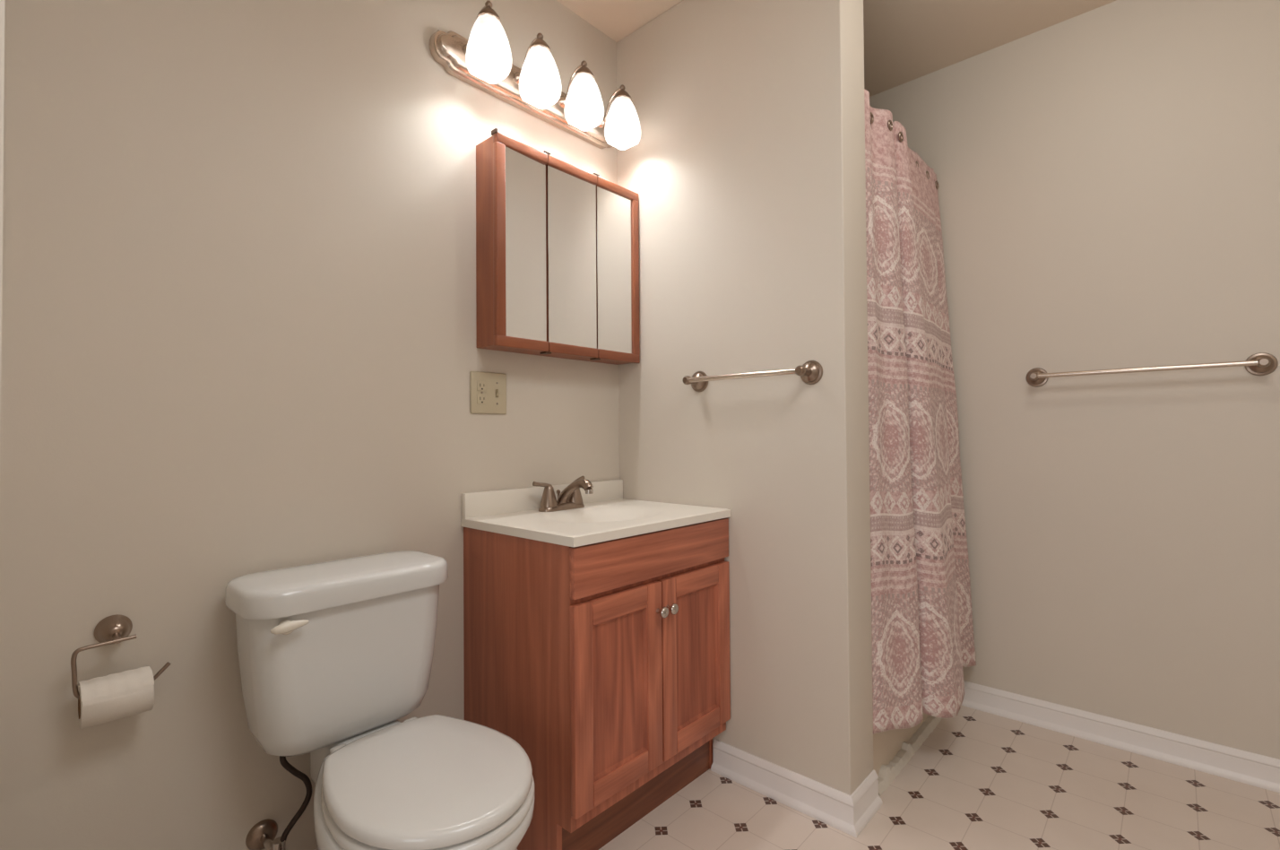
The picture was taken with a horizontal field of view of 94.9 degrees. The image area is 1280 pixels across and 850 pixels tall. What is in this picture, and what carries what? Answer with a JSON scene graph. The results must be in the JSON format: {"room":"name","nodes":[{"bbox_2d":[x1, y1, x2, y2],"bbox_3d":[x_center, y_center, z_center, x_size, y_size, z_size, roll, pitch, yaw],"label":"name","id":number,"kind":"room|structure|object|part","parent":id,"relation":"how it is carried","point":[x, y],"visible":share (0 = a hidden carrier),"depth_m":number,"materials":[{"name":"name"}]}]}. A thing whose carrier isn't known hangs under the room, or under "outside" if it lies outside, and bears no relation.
{"room":"bathroom","nodes":[
{"label":"bathroom","id":0,"kind":"room"},
{"bbox_2d":[0,0,4,458],"bbox_3d":[-0.217,-0.190,0.123,2.450,2.442,0.120,-1,-1,42],"label":"wall","id":1,"kind":"structure","parent":0,"point":[2,2],"depth_m":0.51,"materials":[{"name":"paint"}]},
{"bbox_2d":[0,0,619,849],"bbox_3d":[-0.657,-0.165,1.535,0.100,2.442,1.618,-1,-1,42],"label":"wall","id":2,"kind":"structure","parent":0,"point":[239,305],"depth_m":1.22,"materials":[{"name":"paint"}]},
{"bbox_2d":[70,614,171,699],"bbox_3d":[-0.951,0.414,1.075,0.065,0.125,0.136,-1,-1,42],"label":"toilet paper holder","id":3,"kind":"object","parent":2,"relation":"attached to","point":[116,628],"visible":0.82,"depth_m":1.06,"materials":[{"name":"silver metal"}]},
{"bbox_2d":[77,665,154,728],"bbox_3d":[-0.934,0.485,1.048,0.071,0.076,0.097,-1,-1,42],"label":"toilet paper roll","id":4,"kind":"object","parent":3,"relation":"on","point":[112,696],"visible":0.98,"depth_m":1.03,"materials":[{"name":"paper"}]},
{"bbox_2d":[245,755,312,849],"bbox_3d":[-0.759,0.783,1.247,0.127,0.255,0.084,-1,-1,30],"label":"water supply valve","id":5,"kind":"object","parent":2,"relation":"attached to","point":[263,834],"visible":0.83,"depth_m":1.24,"materials":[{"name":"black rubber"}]},
{"bbox_3d":[-0.782,0.880,1.235,0.065,0.016,0.016,-1,-1,42],"label":"stem","id":6,"kind":"part","parent":5,"relation":"part of","materials":[{"name":"silver metal"}]},
{"bbox_2d":[470,371,506,414],"bbox_3d":[-0.433,-0.092,1.692,0.017,0.120,0.120,-1,-1,42],"label":"outlet plate","id":7,"kind":"object","parent":2,"relation":"attached to","point":[488,389],"visible":1,"depth_m":1.69,"materials":[{"name":"beige plastic"}]},
{"bbox_2d":[476,380,486,390],"bbox_3d":[-0.451,-0.112,1.675,0.002,0.029,0.030,-1,-1,42],"label":"receptacle","id":8,"kind":"object","parent":7,"relation":"attached to","point":[481,384],"depth_m":1.67,"materials":[{"name":"beige plastic"}]},
{"bbox_2d":[476,393,486,404],"bbox_3d":[-0.451,-0.073,1.674,0.002,0.029,0.030,-1,-1,42],"label":"receptacle","id":9,"kind":"object","parent":7,"relation":"attached to","point":[481,398],"depth_m":1.67,"materials":[{"name":"beige plastic"}]},
{"bbox_2d":[495,389,500,397],"bbox_3d":[-0.413,-0.092,1.709,0.011,0.024,0.010,-1,-1,42],"label":"switch","id":10,"kind":"object","parent":7,"relation":"attached to","point":[497,391],"depth_m":1.71,"materials":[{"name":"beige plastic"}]},
{"bbox_2d":[428,0,640,149],"bbox_3d":[-0.258,-1.025,1.770,0.201,0.191,0.700,-1,-1,42],"label":"vanity light","id":11,"kind":"object","parent":2,"relation":"attached to","point":[483,61],"visible":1,"depth_m":1.72,"materials":[{"name":"white glass"}]},
{"bbox_3d":[-0.400,-1.002,1.554,0.121,0.141,0.121,-1,-1,42],"label":"lamp shade","id":12,"kind":"part","parent":11,"relation":"part of","materials":[{"name":"white glass"}]},
{"bbox_3d":[-0.318,-1.022,1.824,0.039,0.112,0.700,-1,-1,42],"label":"plate","id":13,"kind":"part","parent":11,"relation":"part of","materials":[{"name":"silver metal"}]},
{"bbox_3d":[-0.320,-1.072,1.712,0.098,0.087,0.008,-1,-1,42],"label":"arm","id":14,"kind":"part","parent":11,"relation":"part of","materials":[{"name":"silver metal"}]},
{"bbox_3d":[-0.286,-1.001,1.680,0.121,0.141,0.121,-1,-1,42],"label":"lamp shade","id":15,"kind":"part","parent":11,"relation":"part of","materials":[{"name":"white glass"}]},
{"bbox_3d":[-0.206,-1.071,1.838,0.098,0.087,0.008,-1,-1,42],"label":"arm","id":16,"kind":"part","parent":11,"relation":"part of","materials":[{"name":"silver metal"}]},
{"bbox_3d":[-0.172,-1.000,1.806,0.121,0.141,0.121,-1,-1,42],"label":"lamp shade","id":17,"kind":"part","parent":11,"relation":"part of","materials":[{"name":"white glass"}]},
{"bbox_3d":[-0.092,-1.070,1.964,0.098,0.087,0.008,-1,-1,42],"label":"arm","id":18,"kind":"part","parent":11,"relation":"part of","materials":[{"name":"silver metal"}]},
{"bbox_3d":[-0.057,-0.999,1.932,0.121,0.141,0.121,-1,-1,42],"label":"lamp shade","id":19,"kind":"part","parent":11,"relation":"part of","materials":[{"name":"white glass"}]},
{"bbox_2d":[461,479,622,518],"bbox_3d":[-0.277,0.227,1.853,0.018,0.072,0.628,-1,-1,42],"label":"backsplash","id":20,"kind":"structure","parent":2,"relation":"attached to","point":[501,501],"depth_m":1.74,"materials":[{"name":"stone"}]},
{"bbox_2d":[475,128,639,364],"bbox_3d":[-0.236,-0.509,1.849,0.110,0.599,0.582,-1,-1,42],"label":"medicine cabinet","id":21,"kind":"object","parent":2,"relation":"attached to","point":[557,240],"visible":1,"depth_m":1.75,"materials":[{"name":"brown wood"}]},
{"bbox_3d":[-0.342,-0.510,1.679,0.006,0.584,0.178,-1,-1,42],"label":"mirror door","id":22,"kind":"part","parent":21,"relation":"part of","materials":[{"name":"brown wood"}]},
{"bbox_3d":[-0.339,-0.789,1.678,0.019,0.030,0.180,-1,-1,42],"label":"rail","id":23,"kind":"part","parent":21,"relation":"part of","materials":[{"name":"brown wood"}]},
{"bbox_3d":[-0.335,-0.231,1.670,0.019,0.030,0.180,-1,-1,42],"label":"rail","id":24,"kind":"part","parent":21,"relation":"part of","materials":[{"name":"brown wood"}]},
{"bbox_2d":[505,146,546,341],"bbox_3d":[-0.328,-0.510,1.686,0.009,0.532,0.148,-1,-1,40],"label":"mirror","id":25,"kind":"object","parent":21,"relation":"on","point":[525,168],"depth_m":1.68,"materials":[{"name":"clear glass"}]},
{"bbox_3d":[-0.213,-0.509,1.821,0.006,0.584,0.197,-1,-1,42],"label":"mirror door","id":26,"kind":"part","parent":21,"relation":"part of","materials":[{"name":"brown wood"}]},
{"bbox_3d":[-0.210,-0.788,1.820,0.019,0.030,0.199,-1,-1,42],"label":"rail","id":27,"kind":"part","parent":21,"relation":"part of","materials":[{"name":"brown wood"}]},
{"bbox_2d":[546,164,596,348],"bbox_3d":[-0.209,-0.509,1.817,0.008,0.532,0.196,-1,-1,42],"label":"mirror","id":28,"kind":"object","parent":21,"relation":"on","point":[571,193],"depth_m":1.81,"materials":[{"name":"clear glass"}]},
{"bbox_3d":[-0.206,-0.230,1.812,0.019,0.030,0.199,-1,-1,42],"label":"rail","id":29,"kind":"part","parent":21,"relation":"part of","materials":[{"name":"brown wood"}]},
{"bbox_2d":[596,185,632,353],"bbox_3d":[-0.085,-0.508,1.954,0.008,0.532,0.163,-1,-1,42],"label":"mirror","id":30,"kind":"object","parent":21,"relation":"on","point":[614,205],"depth_m":1.95,"materials":[{"name":"clear glass"}]},
{"bbox_3d":[-0.076,-0.787,1.968,0.019,0.030,0.196,-1,-1,42],"label":"rail","id":31,"kind":"part","parent":21,"relation":"part of","materials":[{"name":"brown wood"}]},
{"bbox_3d":[-0.072,-0.229,1.959,0.019,0.030,0.196,-1,-1,42],"label":"rail","id":32,"kind":"part","parent":21,"relation":"part of","materials":[{"name":"brown wood"}]},
{"bbox_2d":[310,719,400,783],"bbox_3d":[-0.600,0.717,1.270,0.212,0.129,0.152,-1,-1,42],"label":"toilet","id":33,"kind":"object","parent":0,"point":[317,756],"depth_m":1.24,"materials":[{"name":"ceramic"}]},
{"bbox_2d":[616,0,873,795],"bbox_3d":[0.019,-0.161,2.122,1.550,2.442,0.160,-1,-1,42],"label":"wall partition","id":34,"kind":"structure","parent":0,"point":[746,168],"depth_m":1.70,"materials":[{"name":"paint"}]},
{"bbox_2d":[682,360,822,391],"bbox_3d":[0.303,-0.141,1.702,0.445,0.067,0.077,-1,-1,42],"label":"towel bar","id":35,"kind":"object","parent":34,"relation":"attached to","point":[810,372],"visible":1,"depth_m":1.62,"materials":[{"name":"silver metal"}]},
{"bbox_3d":[0.163,-0.138,1.830,0.067,0.067,0.077,-1,-1,42],"label":"post","id":36,"kind":"part","parent":35,"relation":"part of","materials":[{"name":"silver metal"}]},
{"bbox_3d":[0.443,-0.144,1.575,0.067,0.067,0.077,-1,-1,42],"label":"post","id":37,"kind":"part","parent":35,"relation":"part of","materials":[{"name":"silver metal"}]},
{"bbox_2d":[710,739,882,838],"bbox_3d":[0.443,1.008,1.706,0.450,0.086,0.180,-1,-1,42],"label":"baseboard","id":38,"kind":"structure","parent":34,"relation":"attached to","point":[849,814],"depth_m":1.61,"materials":[{"name":"paint"}]},
{"bbox_2d":[877,715,942,795],"bbox_3d":[0.922,1.033,1.947,0.032,0.036,0.753,-1,-1,42],"label":"trim","id":39,"kind":"structure","parent":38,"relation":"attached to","point":[887,774],"depth_m":1.85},
{"bbox_2d":[556,0,1116,96],"bbox_3d":[-0.043,-1.441,0.880,3.370,0.080,3.923,-1,-1,42],"label":"ceiling","id":40,"kind":"structure","parent":0,"point":[905,40],"depth_m":2.03,"materials":[{"name":"paint"}]},
{"bbox_2d":[516,705,1279,849],"bbox_3d":[-0.024,1.081,0.841,3.370,0.080,3.923,-1,-1,42],"label":"floor","id":41,"kind":"structure","parent":0,"point":[981,780],"depth_m":1.60,"materials":[{"name":"tile"}]},
{"bbox_2d":[224,550,534,849],"bbox_3d":[-0.484,0.677,1.131,0.644,0.744,0.414,-1,-1,42],"label":"toilet","id":42,"kind":"object","parent":41,"relation":"on","point":[332,654],"visible":1,"depth_m":1.13,"materials":[{"name":"ceramic"}]},
{"bbox_3d":[-0.656,0.379,1.096,0.032,0.027,0.062,-1,-1,42],"label":"flush lever","id":43,"kind":"part","parent":42,"relation":"part of","materials":[{"name":"plastic"}]},
{"bbox_3d":[-0.641,0.334,1.277,0.226,0.052,0.414,-1,-1,42],"label":"tank lid","id":44,"kind":"part","parent":42,"relation":"part of","materials":[{"name":"ceramic"}]},
{"bbox_3d":[-0.642,0.502,1.277,0.196,0.303,0.384,-1,-1,42],"label":"tank","id":45,"kind":"part","parent":42,"relation":"part of","materials":[{"name":"ceramic"}]},
{"bbox_3d":[-0.439,0.861,1.123,0.564,0.374,0.352,-1,-1,42],"label":"bowl","id":46,"kind":"part","parent":42,"relation":"part of","materials":[{"name":"ceramic"}]},
{"bbox_3d":[-0.387,0.637,1.078,0.418,0.026,0.333,-1,-1,42],"label":"seat lid","id":47,"kind":"part","parent":42,"relation":"part of","materials":[{"name":"plastic"}]},
{"bbox_3d":[-0.384,0.662,1.075,0.420,0.017,0.340,-1,-1,42],"label":"seat","id":48,"kind":"part","parent":42,"relation":"part of","materials":[{"name":"plastic"}]},
{"bbox_2d":[463,517,730,849],"bbox_3d":[-0.097,0.667,1.687,0.496,0.775,0.620,-1,-1,42],"label":"vanity cabinet","id":49,"kind":"object","parent":41,"relation":"on","point":[608,662],"visible":0.98,"depth_m":1.47,"materials":[{"name":"brown wood"}]},
{"bbox_3d":[-0.318,0.665,1.481,0.447,0.775,0.015,-1,-1,42],"label":"panel","id":50,"kind":"part","parent":49,"relation":"part of","materials":[{"name":"brown wood"}]},
{"bbox_2d":[461,479,730,546],"bbox_3d":[-0.110,0.248,1.701,0.468,0.122,0.628,-1,-1,42],"label":"sink","id":51,"kind":"object","parent":49,"relation":"in","point":[605,515],"visible":0.93,"depth_m":1.66,"materials":[{"name":"stone"}]},
{"bbox_2d":[532,475,593,511],"bbox_3d":[-0.199,0.208,1.760,0.160,0.096,0.204,-1,-1,42],"label":"faucet","id":52,"kind":"object","parent":51,"relation":"on","point":[570,497],"visible":1,"depth_m":1.75,"materials":[{"name":"silver metal"}]},
{"bbox_3d":[-0.291,0.179,1.746,0.059,0.027,0.016,0,-1,-36],"label":"lever","id":53,"kind":"part","parent":52,"relation":"part of","materials":[{"name":"silver metal"}]},
{"bbox_3d":[-0.238,0.247,1.795,0.054,0.020,0.164,-1,-1,42],"label":"plate","id":54,"kind":"part","parent":52,"relation":"part of","materials":[{"name":"silver metal"}]},
{"bbox_3d":[-0.197,0.204,1.757,0.151,0.088,0.034,-1,-1,42],"label":"spout","id":55,"kind":"part","parent":52,"relation":"part of","materials":[{"name":"silver metal"}]},
{"bbox_3d":[-0.051,0.437,1.433,0.018,0.056,0.191,-1,-1,42],"label":"rail","id":56,"kind":"part","parent":49,"relation":"part of","materials":[{"name":"brown wood"}]},
{"bbox_3d":[-0.051,0.645,1.431,0.014,0.365,0.195,-1,-1,42],"label":"door","id":57,"kind":"part","parent":49,"relation":"part of","materials":[{"name":"brown wood"}]},
{"bbox_3d":[-0.048,0.854,1.427,0.018,0.056,0.191,-1,-1,42],"label":"rail","id":58,"kind":"part","parent":49,"relation":"part of","materials":[{"name":"brown wood"}]},
{"bbox_3d":[0.043,0.599,1.561,0.018,0.644,0.587,-1,-1,42],"label":"frame","id":59,"kind":"part","parent":49,"relation":"part of","materials":[{"name":"brown wood"}]},
{"bbox_3d":[0.055,0.338,1.552,0.018,0.117,0.620,-1,-1,42],"label":"drawer","id":60,"kind":"part","parent":49,"relation":"part of","materials":[{"name":"brown wood"}]},
{"bbox_3d":[0.058,0.482,1.515,0.030,0.030,0.030,-1,-1,42],"label":"knob","id":61,"kind":"part","parent":49,"relation":"part of","materials":[{"name":"silver metal"}]},
{"bbox_3d":[0.085,0.483,1.545,0.030,0.030,0.030,-1,-1,42],"label":"knob","id":62,"kind":"part","parent":49,"relation":"part of","materials":[{"name":"silver metal"}]},
{"bbox_3d":[0.088,0.669,1.927,0.447,0.775,0.015,-1,-1,42],"label":"panel","id":63,"kind":"part","parent":49,"relation":"part of","materials":[{"name":"brown wood"}]},
{"bbox_3d":[0.159,0.439,1.664,0.018,0.056,0.200,-1,-1,42],"label":"rail","id":64,"kind":"part","parent":49,"relation":"part of","materials":[{"name":"brown wood"}]},
{"bbox_3d":[0.160,0.647,1.662,0.014,0.365,0.204,-1,-1,42],"label":"door","id":65,"kind":"part","parent":49,"relation":"part of","materials":[{"name":"brown wood"}]},
{"bbox_3d":[0.162,0.856,1.658,0.018,0.056,0.200,-1,-1,42],"label":"rail","id":66,"kind":"part","parent":49,"relation":"part of","materials":[{"name":"brown wood"}]},
{"bbox_2d":[873,712,929,776],"bbox_3d":[0.348,0.873,2.470,1.532,0.380,0.809,-1,-1,42],"label":"bathtub","id":67,"kind":"object","parent":41,"relation":"on","point":[886,744],"visible":0.02,"depth_m":1.79,"materials":[{"name":"ceramic"}]},
{"bbox_2d":[869,0,1279,759],"bbox_3d":[1.215,-0.167,2.308,3.270,2.442,0.100,-1,-1,42],"label":"wall","id":68,"kind":"structure","parent":0,"point":[1108,176],"depth_m":1.92,"materials":[{"name":"paint"}]},
{"bbox_2d":[961,680,1279,793],"bbox_3d":[1.793,0.997,1.688,1.618,0.086,0.024,-1,-1,42],"label":"baseboard","id":69,"kind":"structure","parent":68,"relation":"attached to","point":[1248,767],"depth_m":1.88,"materials":[{"name":"paint"}]},
{"bbox_2d":[1025,352,1278,386],"bbox_3d":[1.577,-0.172,1.860,0.611,0.067,0.077,-1,-1,42],"label":"towel bar","id":70,"kind":"object","parent":68,"relation":"attached to","point":[1261,363],"visible":1,"depth_m":1.77,"materials":[{"name":"silver metal"}]},
{"bbox_3d":[1.376,-0.168,2.043,0.067,0.067,0.077,-1,-1,42],"label":"post","id":71,"kind":"part","parent":70,"relation":"part of","materials":[{"name":"silver metal"}]},
{"bbox_3d":[1.778,-0.177,1.677,0.067,0.067,0.077,-1,-1,42],"label":"post","id":72,"kind":"part","parent":70,"relation":"part of","materials":[{"name":"silver metal"}]},
{"bbox_3d":[0.866,-0.913,2.016,0.054,0.054,0.813,-1,-1,42],"label":"shower rod","id":73,"kind":"object","parent":68,"relation":"attached to","visible":0},
{"bbox_2d":[864,88,976,734],"bbox_3d":[0.948,-0.040,1.921,0.168,1.864,0.786,-1,-1,42],"label":"shower curtain","id":74,"kind":"object","parent":73,"relation":"hanging from","point":[922,638],"visible":0.98,"depth_m":1.79,"materials":[{"name":"fabric"}]}
]}

